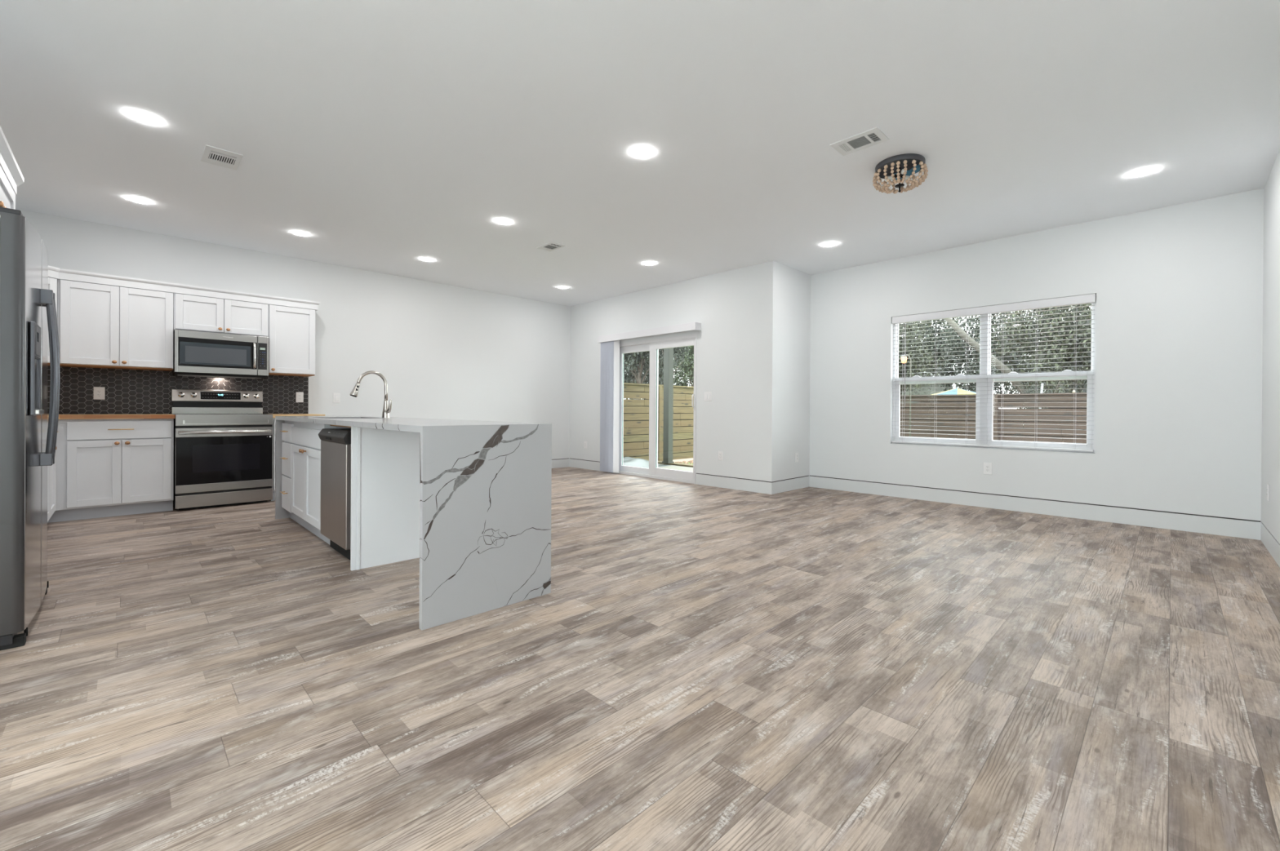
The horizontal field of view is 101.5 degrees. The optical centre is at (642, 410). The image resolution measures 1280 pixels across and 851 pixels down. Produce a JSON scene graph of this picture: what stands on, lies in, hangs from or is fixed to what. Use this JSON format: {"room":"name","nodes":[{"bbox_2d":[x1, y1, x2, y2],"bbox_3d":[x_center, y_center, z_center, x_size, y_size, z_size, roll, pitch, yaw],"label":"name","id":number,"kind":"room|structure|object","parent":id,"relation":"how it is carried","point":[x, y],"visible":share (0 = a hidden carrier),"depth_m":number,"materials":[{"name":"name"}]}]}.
{"room":"open-plan kitchen","nodes":[
{"label":"open-plan kitchen","id":0,"kind":"room"},
{"bbox_2d":[15,208,570,459],"bbox_3d":[-3.580,-0.420,6.713,6.729,2.744,0.140,0,0,-45],"label":"wall","id":1,"kind":"structure","parent":0,"point":[442,351],"depth_m":6.88,"materials":[{"name":"white paint"}]},
{"bbox_2d":[57,279,173,371],"bbox_3d":[-4.982,-0.809,4.974,0.764,0.804,0.361,0,0,-45],"label":"upper cabinet","id":2,"kind":"object","parent":1,"relation":"attached to","point":[100,326],"visible":0.98,"depth_m":4.85,"materials":[{"name":"white wood"}]},
{"bbox_2d":[47,365,308,414],"bbox_3d":[-4.894,-0.209,5.312,2.585,0.486,0.012,0,0,-45],"label":"backsplash","id":3,"kind":"structure","parent":1,"relation":"attached to","point":[126,392],"depth_m":5.23,"materials":[{"name":"grey tile"}]},
{"bbox_2d":[93,386,105,399],"bbox_3d":[-5.196,-0.168,5.000,0.076,0.120,0.008,0,0,-45],"label":"wall outlet","id":4,"kind":"object","parent":3,"relation":"attached to","point":[98,392],"visible":1,"depth_m":5.00,"materials":[{"name":"white plastic"}]},
{"bbox_2d":[96,390,102,396],"bbox_3d":[-5.194,-0.168,4.998,0.035,0.068,0.003,0,0,-45],"label":"receptacle","id":5,"kind":"object","parent":4,"relation":"attached to","point":[99,393],"depth_m":5.00,"materials":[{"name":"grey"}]},
{"bbox_2d":[295,392,303,402],"bbox_3d":[-4.030,-0.159,6.149,0.076,0.120,0.008,0,0,-45],"label":"wall outlet","id":6,"kind":"object","parent":3,"relation":"attached to","point":[299,396],"visible":1,"depth_m":6.15,"materials":[{"name":"white plastic"}]},
{"bbox_2d":[173,293,268,337],"bbox_3d":[-4.435,-1.005,5.512,0.769,0.410,0.361,0,0,-45],"label":"upper cabinet","id":7,"kind":"object","parent":1,"relation":"attached to","point":[191,313],"visible":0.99,"depth_m":5.38,"materials":[{"name":"white wood"}]},
{"bbox_2d":[172,329,268,379],"bbox_3d":[-4.403,-0.573,5.475,0.756,0.442,0.438,0,0,-45],"label":"microwave","id":8,"kind":"object","parent":7,"relation":"attached to","point":[195,353],"visible":1,"depth_m":5.33,"materials":[{"name":"silver metal"}]},
{"bbox_2d":[268,304,315,377],"bbox_3d":[-4.005,-0.807,5.939,0.441,0.804,0.361,0,0,-45],"label":"upper cabinet","id":9,"kind":"object","parent":1,"relation":"attached to","point":[291,331],"visible":0.97,"depth_m":5.83,"materials":[{"name":"white wood"}]},
{"bbox_2d":[48,265,319,311],"bbox_3d":[-4.402,-1.204,4.363,1.565,0.091,3.725,0,0,-3],"label":"crown molding","id":10,"kind":"structure","parent":9,"relation":"attached to","point":[53,272],"depth_m":5.13,"materials":[{"name":"white wood"}]},
{"bbox_2d":[333,393,339,403],"bbox_3d":[-3.762,-0.157,6.430,0.076,0.120,0.011,0,0,-45],"label":"light switch","id":11,"kind":"object","parent":1,"relation":"attached to","point":[335,396],"visible":1,"depth_m":6.43,"materials":[{"name":"white plastic"}]},
{"bbox_2d":[551,458,569,468],"bbox_3d":[-2.615,0.885,7.585,3.844,0.139,0.010,0,0,-45],"label":"baseboard","id":12,"kind":"structure","parent":1,"relation":"attached to","point":[556,464],"depth_m":8.80,"materials":[{"name":"white paint"}]},
{"bbox_2d":[0,466,1279,850],"bbox_3d":[-1.197,1.025,3.557,9.576,0.100,7.999,0,0,-45],"label":"floor","id":13,"kind":"structure","parent":0,"point":[701,668],"depth_m":1.84,"materials":[{"name":"brown wood"}]},
{"bbox_2d":[0,206,60,650],"bbox_3d":[-3.091,0.071,2.227,0.818,1.791,0.910,0,0,-45],"label":"refrigerator","id":14,"kind":"object","parent":13,"relation":"on","point":[28,309],"visible":1,"depth_m":2.15,"materials":[{"name":"grey metal"}]},
{"bbox_2d":[47,422,58,521],"bbox_3d":[-4.743,0.514,3.793,0.652,0.878,1.155,0,0,-45],"label":"base cabinet","id":15,"kind":"object","parent":13,"relation":"on","point":[51,469],"visible":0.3,"depth_m":4.16,"materials":[{"name":"white wood"}]},
{"bbox_2d":[47,418,173,523],"bbox_3d":[-4.905,0.510,4.855,0.795,0.878,0.652,0,0,-45],"label":"base cabinet","id":16,"kind":"object","parent":13,"relation":"on","point":[117,467],"visible":0.98,"depth_m":4.66,"materials":[{"name":"white wood"}]},
{"bbox_2d":[171,389,272,510],"bbox_3d":[-4.316,0.365,5.377,0.756,1.171,0.693,0,0,-45],"label":"range","id":17,"kind":"object","parent":13,"relation":"on","point":[223,439],"visible":1,"depth_m":5.22,"materials":[{"name":"silver metal"}]},
{"bbox_2d":[171,413,267,415],"bbox_3d":[-4.343,0.040,5.405,0.756,0.012,0.612,0,0,-45],"label":"cooktop","id":18,"kind":"object","parent":17,"relation":"in","point":[171,414],"depth_m":5.41,"materials":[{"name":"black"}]},
{"bbox_2d":[271,417,275,501],"bbox_3d":[-3.912,0.513,5.835,0.447,0.878,0.652,0,0,-45],"label":"base cabinet","id":19,"kind":"object","parent":13,"relation":"on","point":[273,419],"visible":0.16,"depth_m":5.49,"materials":[{"name":"white wood"}]},
{"bbox_2d":[267,413,324,417],"bbox_3d":[-3.901,0.056,5.841,0.480,0.036,0.631,0,0,-45],"label":"countertop","id":20,"kind":"structure","parent":19,"relation":"on","point":[273,415],"depth_m":5.68,"materials":[{"name":"white stone"}]},
{"bbox_2d":[280,420,299,524],"bbox_3d":[-2.862,0.522,4.716,0.660,0.880,0.378,0,0,-45],"label":"base cabinet","id":21,"kind":"object","parent":13,"relation":"on","point":[286,426],"visible":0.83,"depth_m":4.49,"materials":[{"name":"white wood"}]},
{"bbox_2d":[291,421,351,544],"bbox_3d":[-2.396,0.526,4.246,0.658,0.880,0.945,0,0,-45],"label":"base cabinet","id":22,"kind":"object","parent":13,"relation":"on","point":[306,447],"visible":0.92,"depth_m":4.00,"materials":[{"name":"white wood"}]},
{"bbox_2d":[318,424,351,559],"bbox_3d":[-1.853,0.535,3.681,0.616,0.872,0.606,0,0,-45],"label":"dishwasher","id":23,"kind":"object","parent":13,"relation":"on","point":[335,443],"visible":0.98,"depth_m":3.43,"materials":[{"name":"silver metal"}]},
{"bbox_2d":[350,426,420,570],"bbox_3d":[-1.543,0.534,3.401,0.634,0.880,0.030,0,0,-45],"label":"end panel","id":24,"kind":"object","parent":13,"relation":"on","point":[385,464],"visible":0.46,"depth_m":3.30,"materials":[{"name":"white"}]},
{"bbox_2d":[275,416,551,630],"bbox_3d":[-1.873,0.514,3.724,0.689,0.912,3.242,0,0,-45],"label":"countertop","id":25,"kind":"structure","parent":13,"relation":"on","point":[485,486],"depth_m":2.56,"materials":[{"name":"stone"}]},
{"bbox_2d":[350,370,391,417],"bbox_3d":[-2.163,-0.133,4.177,0.296,0.378,0.111,0,0,-45],"label":"faucet","id":26,"kind":"object","parent":25,"relation":"on","point":[387,407],"visible":1,"depth_m":4.23,"materials":[{"name":"silver metal"}]},
{"bbox_3d":[-3.916,0.522,2.954,0.652,0.878,1.180,0,0,-45],"label":"base cabinet","id":27,"kind":"object","parent":13,"relation":"on","visible":0},
{"bbox_2d":[47,414,174,422],"bbox_3d":[-4.282,0.060,3.817,1.382,0.036,2.978,0,0,-45],"label":"countertop","id":28,"kind":"structure","parent":27,"relation":"on","point":[60,416],"depth_m":4.63,"materials":[{"name":"white stone"}]},
{"bbox_2d":[0,0,1279,306],"bbox_3d":[-1.180,-1.819,3.549,9.576,0.100,7.999,0,0,-45],"label":"ceiling","id":29,"kind":"structure","parent":0,"point":[393,135],"depth_m":3.17,"materials":[{"name":"white paint"}]},
{"bbox_2d":[126,196,151,204],"bbox_3d":[-4.271,-1.784,4.435,0.150,0.011,0.150,0,0,-45],"label":"recessed light","id":30,"kind":"object","parent":29,"relation":"in","point":[138,200],"visible":1,"depth_m":4.42,"materials":[{"name":"white plastic"}]},
{"bbox_2d":[126,110,160,124],"bbox_3d":[-3.020,-1.773,3.166,0.150,0.011,0.150,0,0,-45],"label":"recessed light","id":31,"kind":"object","parent":29,"relation":"in","point":[144,117],"visible":1,"depth_m":3.15,"materials":[{"name":"white plastic"}]},
{"bbox_2d":[200,144,243,170],"bbox_3d":[-2.953,-1.777,3.671,0.200,0.006,0.316,0,0,-45],"label":"ceiling vent","id":32,"kind":"object","parent":29,"relation":"in","point":[212,155],"visible":1,"depth_m":3.66,"materials":[{"name":"white metal"}]},
{"bbox_2d":[292,231,309,236],"bbox_3d":[-3.436,-1.782,5.261,0.150,0.011,0.150,0,0,-45],"label":"recessed light","id":33,"kind":"object","parent":29,"relation":"in","point":[296,233],"visible":1,"depth_m":5.24,"materials":[{"name":"white"}]},
{"bbox_2d":[420,257,434,262],"bbox_3d":[-2.534,-1.779,6.155,0.150,0.011,0.150,0,0,-45],"label":"recessed light","id":34,"kind":"object","parent":29,"relation":"in","point":[428,260],"visible":1,"depth_m":6.14,"materials":[{"name":"white"}]},
{"bbox_2d":[495,218,511,224],"bbox_3d":[-1.299,-1.768,4.892,0.150,0.011,0.150,0,0,-45],"label":"recessed light","id":35,"kind":"object","parent":29,"relation":"in","point":[501,221],"visible":1,"depth_m":4.87,"materials":[{"name":"white"}]},
{"bbox_2d":[536,241,565,251],"bbox_3d":[-0.982,-1.771,5.636,0.179,0.006,0.294,0,0,-45],"label":"ceiling vent","id":36,"kind":"object","parent":29,"relation":"in","point":[552,246],"visible":1,"depth_m":5.63,"materials":[{"name":"white metal"}]},
{"bbox_2d":[557,285,568,288],"bbox_3d":[-1.143,-1.775,7.521,0.150,0.011,0.150,0,0,-45],"label":"recessed light","id":37,"kind":"object","parent":29,"relation":"in","point":[560,286],"visible":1,"depth_m":7.50,"materials":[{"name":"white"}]},
{"bbox_2d":[631,146,653,157],"bbox_3d":[0.002,-1.756,3.556,0.150,0.011,0.150,0,0,-45],"label":"recessed light","id":38,"kind":"object","parent":29,"relation":"in","point":[642,152],"visible":1,"depth_m":3.54,"materials":[{"name":"white plastic"}]},
{"bbox_2d":[642,262,655,265],"bbox_3d":[0.083,-1.764,6.265,0.150,0.011,0.150,0,0,-45],"label":"recessed light","id":39,"kind":"object","parent":29,"relation":"in","point":[644,263],"visible":1,"depth_m":6.25,"materials":[{"name":"white"}]},
{"bbox_2d":[822,242,836,247],"bbox_3d":[1.972,-1.751,5.506,0.150,0.011,0.150,0,0,-45],"label":"recessed light","id":40,"kind":"object","parent":29,"relation":"in","point":[826,244],"visible":1,"depth_m":5.48,"materials":[{"name":"white"}]},
{"bbox_2d":[829,127,889,155],"bbox_3d":[1.414,-1.750,3.402,0.204,0.006,0.304,0,0,-45],"label":"ceiling vent","id":41,"kind":"object","parent":29,"relation":"in","point":[873,136],"visible":1,"depth_m":3.39,"materials":[{"name":"white metal"}]},
{"bbox_2d":[872,153,928,193],"bbox_3d":[1.829,-1.653,3.712,0.351,0.198,0.351,0,0,-19],"label":"light","id":42,"kind":"object","parent":29,"relation":"attached to","point":[900,168],"visible":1,"depth_m":3.67,"materials":[{"name":"beige wood"}]},
{"bbox_2d":[884,173,897,182],"bbox_3d":[1.785,-1.669,3.741,0.043,0.042,0.091,0,0,-45],"label":"bulb","id":43,"kind":"object","parent":42,"relation":"attached to","point":[890,177],"depth_m":3.73,"materials":[{"name":"white glass"}]},
{"bbox_2d":[899,168,906,176],"bbox_3d":[1.825,-1.669,3.660,0.079,0.042,0.073,0,0,-45],"label":"bulb","id":44,"kind":"object","parent":42,"relation":"attached to","point":[902,171],"depth_m":3.64,"materials":[{"name":"white glass"}]},
{"bbox_2d":[900,174,909,180],"bbox_3d":[1.877,-1.669,3.733,0.089,0.042,0.054,0,0,-45],"label":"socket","id":45,"kind":"object","parent":42,"relation":"attached to","point":[901,176],"depth_m":3.72,"materials":[{"name":"white"}]},
{"bbox_2d":[1128,167,1156,177],"bbox_3d":[3.648,-1.736,3.808,0.150,0.011,0.150,0,0,-45],"label":"recessed light","id":46,"kind":"object","parent":29,"relation":"in","point":[1141,172],"visible":1,"depth_m":3.79,"materials":[{"name":"white plastic"}]},
{"bbox_2d":[569,262,762,480],"bbox_3d":[0.146,-0.401,7.626,0.140,2.744,3.794,0,0,-45],"label":"wall","id":47,"kind":"structure","parent":0,"point":[727,305],"depth_m":6.81,"materials":[{"name":"white paint"}]},
{"bbox_2d":[583,441,586,448],"bbox_3d":[-0.935,0.564,8.613,0.008,0.120,0.076,0,0,-45],"label":"wall outlet","id":48,"kind":"object","parent":47,"relation":"attached to","point":[584,442],"visible":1,"depth_m":8.61,"materials":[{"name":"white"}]},
{"bbox_2d":[597,322,701,472],"bbox_3d":[0.035,-0.107,7.553,0.121,2.115,1.976,0,0,-45],"label":"vertical blind","id":49,"kind":"object","parent":47,"relation":"attached to","point":[610,344],"visible":1,"depth_m":8.01,"materials":[{"name":"white"}]},
{"bbox_2d":[614,333,696,484],"bbox_3d":[0.179,-0.029,7.551,0.157,2.000,1.620,0,0,-45],"label":"door","id":50,"kind":"structure","parent":47,"relation":"in","point":[653,346],"depth_m":7.54,"materials":[{"name":"white plastic"}]},
{"bbox_2d":[569,458,772,494],"bbox_3d":[0.141,0.901,7.535,0.010,0.139,3.934,0,0,-45],"label":"baseboard","id":51,"kind":"structure","parent":47,"relation":"attached to","point":[757,486],"depth_m":6.62,"materials":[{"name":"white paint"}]},
{"bbox_2d":[704,391,711,401],"bbox_3d":[0.855,-0.186,6.799,0.011,0.120,0.120,0,0,-45],"label":"light switch","id":52,"kind":"object","parent":47,"relation":"attached to","point":[708,395],"visible":1,"depth_m":6.79,"materials":[{"name":"white plastic"}]},
{"bbox_2d":[718,451,723,461],"bbox_3d":[0.998,0.575,6.654,0.008,0.120,0.076,0,0,-45],"label":"wall outlet","id":53,"kind":"object","parent":47,"relation":"attached to","point":[720,453],"visible":1,"depth_m":6.64,"materials":[{"name":"white plastic"}]},
{"bbox_2d":[761,261,810,482],"bbox_3d":[1.850,-0.388,6.545,1.047,2.744,0.140,0,0,-45],"label":"wall","id":54,"kind":"structure","parent":0,"point":[786,290],"depth_m":6.33,"materials":[{"name":"white paint"}]},
{"bbox_2d":[772,475,808,494],"bbox_3d":[1.842,0.915,6.457,0.897,0.139,0.010,0,0,-45],"label":"baseboard","id":55,"kind":"structure","parent":54,"relation":"attached to","point":[785,486],"depth_m":6.42,"materials":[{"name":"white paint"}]},
{"bbox_2d":[795,453,798,462],"bbox_3d":[1.935,0.583,6.532,0.076,0.120,0.008,0,0,-45],"label":"wall outlet","id":56,"kind":"object","parent":54,"relation":"attached to","point":[796,454],"visible":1,"depth_m":6.52,"materials":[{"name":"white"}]},
{"bbox_2d":[808,187,1263,522],"bbox_3d":[3.600,-0.374,5.416,0.140,2.744,3.925,0,0,-45],"label":"wall","id":57,"kind":"structure","parent":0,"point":[1178,289],"depth_m":4.67,"materials":[{"name":"white paint"}]},
{"bbox_2d":[983,462,991,475],"bbox_3d":[3.546,0.594,5.362,0.008,0.120,0.076,0,0,-45],"label":"wall outlet","id":58,"kind":"object","parent":57,"relation":"attached to","point":[987,466],"visible":1,"depth_m":5.36,"materials":[{"name":"white plastic"}]},
{"bbox_2d":[985,465,989,472],"bbox_3d":[3.544,0.594,5.360,0.003,0.068,0.035,0,0,-45],"label":"receptacle","id":59,"kind":"object","parent":58,"relation":"attached to","point":[987,467],"depth_m":5.36,"materials":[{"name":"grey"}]},
{"bbox_2d":[890,302,1096,454],"bbox_3d":[3.556,-0.344,5.456,0.137,1.472,1.797,0,0,-45],"label":"window","id":60,"kind":"structure","parent":57,"relation":"attached to","point":[984,404],"depth_m":5.43,"materials":[{"name":"white plastic"}]},
{"bbox_2d":[891,293,1096,452],"bbox_3d":[3.526,-0.354,5.426,0.068,1.450,1.784,0,0,-45],"label":"window blind","id":61,"kind":"object","parent":57,"relation":"attached to","point":[1091,298],"visible":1,"depth_m":5.31,"materials":[{"name":"white plastic"}]},
{"bbox_2d":[808,475,1261,540],"bbox_3d":[3.498,0.928,5.424,0.010,0.139,3.785,0,0,-45],"label":"baseboard","id":62,"kind":"structure","parent":57,"relation":"attached to","point":[1183,522],"depth_m":4.94,"materials":[{"name":"white paint"}]},
{"bbox_2d":[1261,150,1279,544],"bbox_3d":[1.521,-0.372,0.706,9.436,2.744,0.140,0,0,-45],"label":"wall","id":63,"kind":"structure","parent":0,"point":[1270,446],"depth_m":3.69,"materials":[{"name":"white paint"}]},
{"bbox_2d":[1266,484,1269,502],"bbox_3d":[4.497,0.588,3.755,0.076,0.120,0.008,0,0,-45],"label":"wall outlet","id":64,"kind":"object","parent":63,"relation":"attached to","point":[1268,485],"visible":1,"depth_m":3.73,"materials":[{"name":"white plastic"}]},
{"bbox_2d":[1260,522,1279,567],"bbox_3d":[1.518,0.930,0.805,9.296,0.139,0.010,0,0,-45],"label":"baseboard","id":65,"kind":"structure","parent":63,"relation":"attached to","point":[1273,546],"depth_m":3.67,"materials":[{"name":"white paint"}]},
{"bbox_3d":[3.422,1.359,11.197,4.795,0.240,5.120,0,0,-45],"label":"lawn","id":66,"kind":"structure","parent":0,"visible":0},
{"bbox_2d":[675,460,693,464],"bbox_3d":[1.694,1.202,12.834,4.583,0.048,0.471,0,0,-45],"label":"soil","id":67,"kind":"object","parent":66,"relation":"on","point":[691,462],"visible":0.06,"depth_m":12.14,"materials":[{"name":"beige soil"}]},
{"bbox_3d":[-4.393,-0.414,2.845,0.140,2.744,4.226,0,0,-45],"label":"wall","id":68,"kind":"structure","parent":0,"visible":0},
{"bbox_2d":[0,125,23,209],"bbox_3d":[-3.106,-1.060,2.135,0.652,0.373,1.255,0,0,-45],"label":"upper cabinet","id":69,"kind":"object","parent":68,"relation":"attached to","point":[11,177],"visible":0.62,"depth_m":2.56,"materials":[{"name":"white wood"}]},
{"bbox_2d":[48,277,57,365],"bbox_3d":[-5.376,-0.811,4.386,0.620,0.803,0.620,0,0,-44],"label":"upper cabinet","id":70,"kind":"object","parent":68,"relation":"attached to","point":[52,282],"visible":0.09,"depth_m":4.57,"materials":[{"name":"white wood"}]},
{"label":"outside","id":71,"kind":"structure","parent":0,"visible":0},
{"bbox_2d":[672,457,693,462],"bbox_3d":[8.854,1.524,27.009,39.451,0.120,54.000,0,0,-45],"label":"soil","id":72,"kind":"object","parent":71,"point":[690,459],"depth_m":15.47,"materials":[{"name":"beige soil"}]},
{"bbox_2d":[624,355,662,383],"bbox_3d":[-0.349,-1.943,25.034,3.737,6.730,3.223,0,0,0],"label":"tree","id":73,"kind":"object","parent":72,"relation":"on","point":[646,365],"visible":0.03,"depth_m":25.10,"materials":[{"name":"green plant"}]},
{"bbox_2d":[623,351,681,399],"bbox_3d":[-0.070,-1.407,18.999,3.032,5.697,3.100,0,0,-45],"label":"tree","id":74,"kind":"object","parent":72,"relation":"on","point":[630,359],"visible":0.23,"depth_m":19.09,"materials":[{"name":"green plant"}]},
{"bbox_2d":[629,351,683,399],"bbox_3d":[0.721,-2.607,34.166,5.139,8.019,4.431,0,0,0],"label":"tree","id":75,"kind":"object","parent":72,"relation":"on","point":[660,381],"visible":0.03,"depth_m":33.24,"materials":[{"name":"green plant"}]},
{"bbox_2d":[622,382,693,461],"bbox_3d":[0.419,0.381,12.034,8.300,1.957,0.150,0,0,-45],"label":"fence","id":76,"kind":"object","parent":72,"relation":"on","point":[636,412],"visible":0.26,"depth_m":11.78,"materials":[{"name":"brown wood"}]},
{"bbox_2d":[646,346,692,377],"bbox_3d":[0.746,-0.752,14.926,1.420,4.416,1.562,0,0,19],"label":"tree","id":77,"kind":"object","parent":72,"relation":"on","point":[678,351],"visible":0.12,"depth_m":14.88,"materials":[{"name":"green plant"}]},
{"bbox_2d":[657,463,693,471],"bbox_3d":[0.689,1.278,8.873,2.351,0.385,4.450,0,0,-45],"label":"patio slab","id":78,"kind":"object","parent":72,"relation":"on","point":[672,467],"depth_m":9.88,"materials":[{"name":"concrete"}]},
{"bbox_2d":[622,457,671,468],"bbox_3d":[-0.299,0.979,9.898,0.843,0.191,1.702,0,0,40],"label":"plastic sheet","id":79,"kind":"object","parent":78,"relation":"on","point":[627,461],"visible":0.41,"depth_m":9.80,"materials":[{"name":"grey plastic"}]},
{"bbox_2d":[645,459,693,467],"bbox_3d":[1.526,1.073,9.592,0.210,0.030,4.300,0,0,-45],"label":"board","id":80,"kind":"object","parent":78,"relation":"on","point":[659,462],"visible":0.07,"depth_m":10.34,"materials":[{"name":"brown wood"}]},
{"bbox_2d":[662,347,674,463],"bbox_3d":[0.526,-0.293,10.489,0.170,2.684,0.170,0,0,-45],"label":"porch post","id":81,"kind":"object","parent":80,"relation":"on","point":[668,353],"visible":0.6,"depth_m":10.44,"materials":[{"name":"paint"}]},
{"bbox_2d":[673,346,693,386],"bbox_3d":[2.210,-1.244,21.671,3.032,5.382,3.100,0,0,-45],"label":"tree","id":82,"kind":"object","parent":72,"relation":"on","point":[686,369],"visible":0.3,"depth_m":21.05,"materials":[{"name":"green plant"}]},
{"bbox_2d":[900,354,911,436],"bbox_3d":[5.845,0.122,11.589,0.130,2.760,0.218,0,0,-45],"label":"lantern","id":83,"kind":"object","parent":72,"relation":"on","point":[902,356],"visible":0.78,"depth_m":11.52,"materials":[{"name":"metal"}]},
{"bbox_2d":[898,320,951,402],"bbox_3d":[8.973,-1.215,18.573,3.737,5.427,3.223,0,0,0],"label":"tree","id":84,"kind":"object","parent":72,"relation":"on","point":[923,357],"visible":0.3,"depth_m":17.86,"materials":[{"name":"green plant"}]},
{"bbox_2d":[901,370,951,402],"bbox_3d":[13.530,-0.357,26.512,3.100,3.700,3.850,0,0,-45],"label":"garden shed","id":85,"kind":"object","parent":72,"relation":"on","point":[933,387],"visible":0.05,"depth_m":24.86,"materials":[{"name":"grey"}]},
{"bbox_2d":[898,317,974,376],"bbox_3d":[17.612,-3.001,31.549,5.840,9.016,5.035,0,0,0],"label":"tree","id":86,"kind":"object","parent":72,"relation":"on","point":[932,332],"visible":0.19,"depth_m":30.84,"materials":[{"name":"green plant"}]},
{"bbox_2d":[911,387,976,402],"bbox_3d":[8.523,0.426,14.142,2.125,2.150,2.125,0,0,9],"label":"patio umbrella","id":87,"kind":"object","parent":72,"relation":"on","point":[956,391],"visible":0.05,"depth_m":13.85,"materials":[{"name":"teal fabric"}]},
{"bbox_2d":[933,311,1033,408],"bbox_3d":[13.694,-1.821,20.620,3.854,6.682,3.323,0,0,0],"label":"tree","id":88,"kind":"object","parent":72,"relation":"on","point":[975,369],"visible":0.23,"depth_m":20.64,"materials":[{"name":"green plant"}]},
{"bbox_2d":[899,392,1086,444],"bbox_3d":[8.808,0.648,9.538,0.150,1.977,15.200,0,0,-45],"label":"fence","id":89,"kind":"object","parent":72,"relation":"on","point":[1061,411],"visible":0.2,"depth_m":10.82,"materials":[{"name":"brown"}]},
{"bbox_2d":[945,303,1091,408],"bbox_3d":[11.819,-1.291,15.223,4.539,5.632,3.408,0,0,-24],"label":"tree","id":90,"kind":"object","parent":72,"relation":"on","point":[1080,361],"visible":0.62,"depth_m":15.13,"materials":[{"name":"green plant"}]},
{"bbox_2d":[1011,380,1071,435],"bbox_3d":[9.282,0.357,12.176,1.207,2.308,1.327,0,0,19],"label":"shrub","id":91,"kind":"object","parent":72,"relation":"on","point":[1026,390],"visible":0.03,"depth_m":12.10,"materials":[{"name":"green plant"}]},
{"bbox_2d":[1039,383,1044,408],"bbox_3d":[8.547,0.459,11.284,0.044,2.103,0.190,0,0,-37],"label":"slanted pole","id":92,"kind":"object","parent":72,"relation":"on","point":[1042,384],"visible":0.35,"depth_m":11.21,"materials":[{"name":"grey"}]},
{"bbox_2d":[997,384,1084,394],"bbox_3d":[8.970,-0.425,11.188,2.352,0.274,0.426,0,0,38],"label":"string lights","id":93,"kind":"object","parent":92,"relation":"hanging from","point":[1073,391],"visible":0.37,"depth_m":11.15,"materials":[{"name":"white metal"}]},
{"bbox_2d":[999,305,1091,408],"bbox_3d":[18.891,-2.469,23.435,5.139,8.018,4.431,0,0,0],"label":"tree","id":94,"kind":"object","parent":72,"relation":"on","point":[1073,305],"visible":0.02,"depth_m":23.53,"materials":[{"name":"green plant"}]},
{"bbox_2d":[1069,308,1091,392],"bbox_3d":[16.784,-1.794,17.488,3.854,6.682,3.323,0,0,0],"label":"tree","id":95,"kind":"object","parent":72,"relation":"on","point":[1085,380],"visible":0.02,"depth_m":18.53,"materials":[{"name":"green plant"}]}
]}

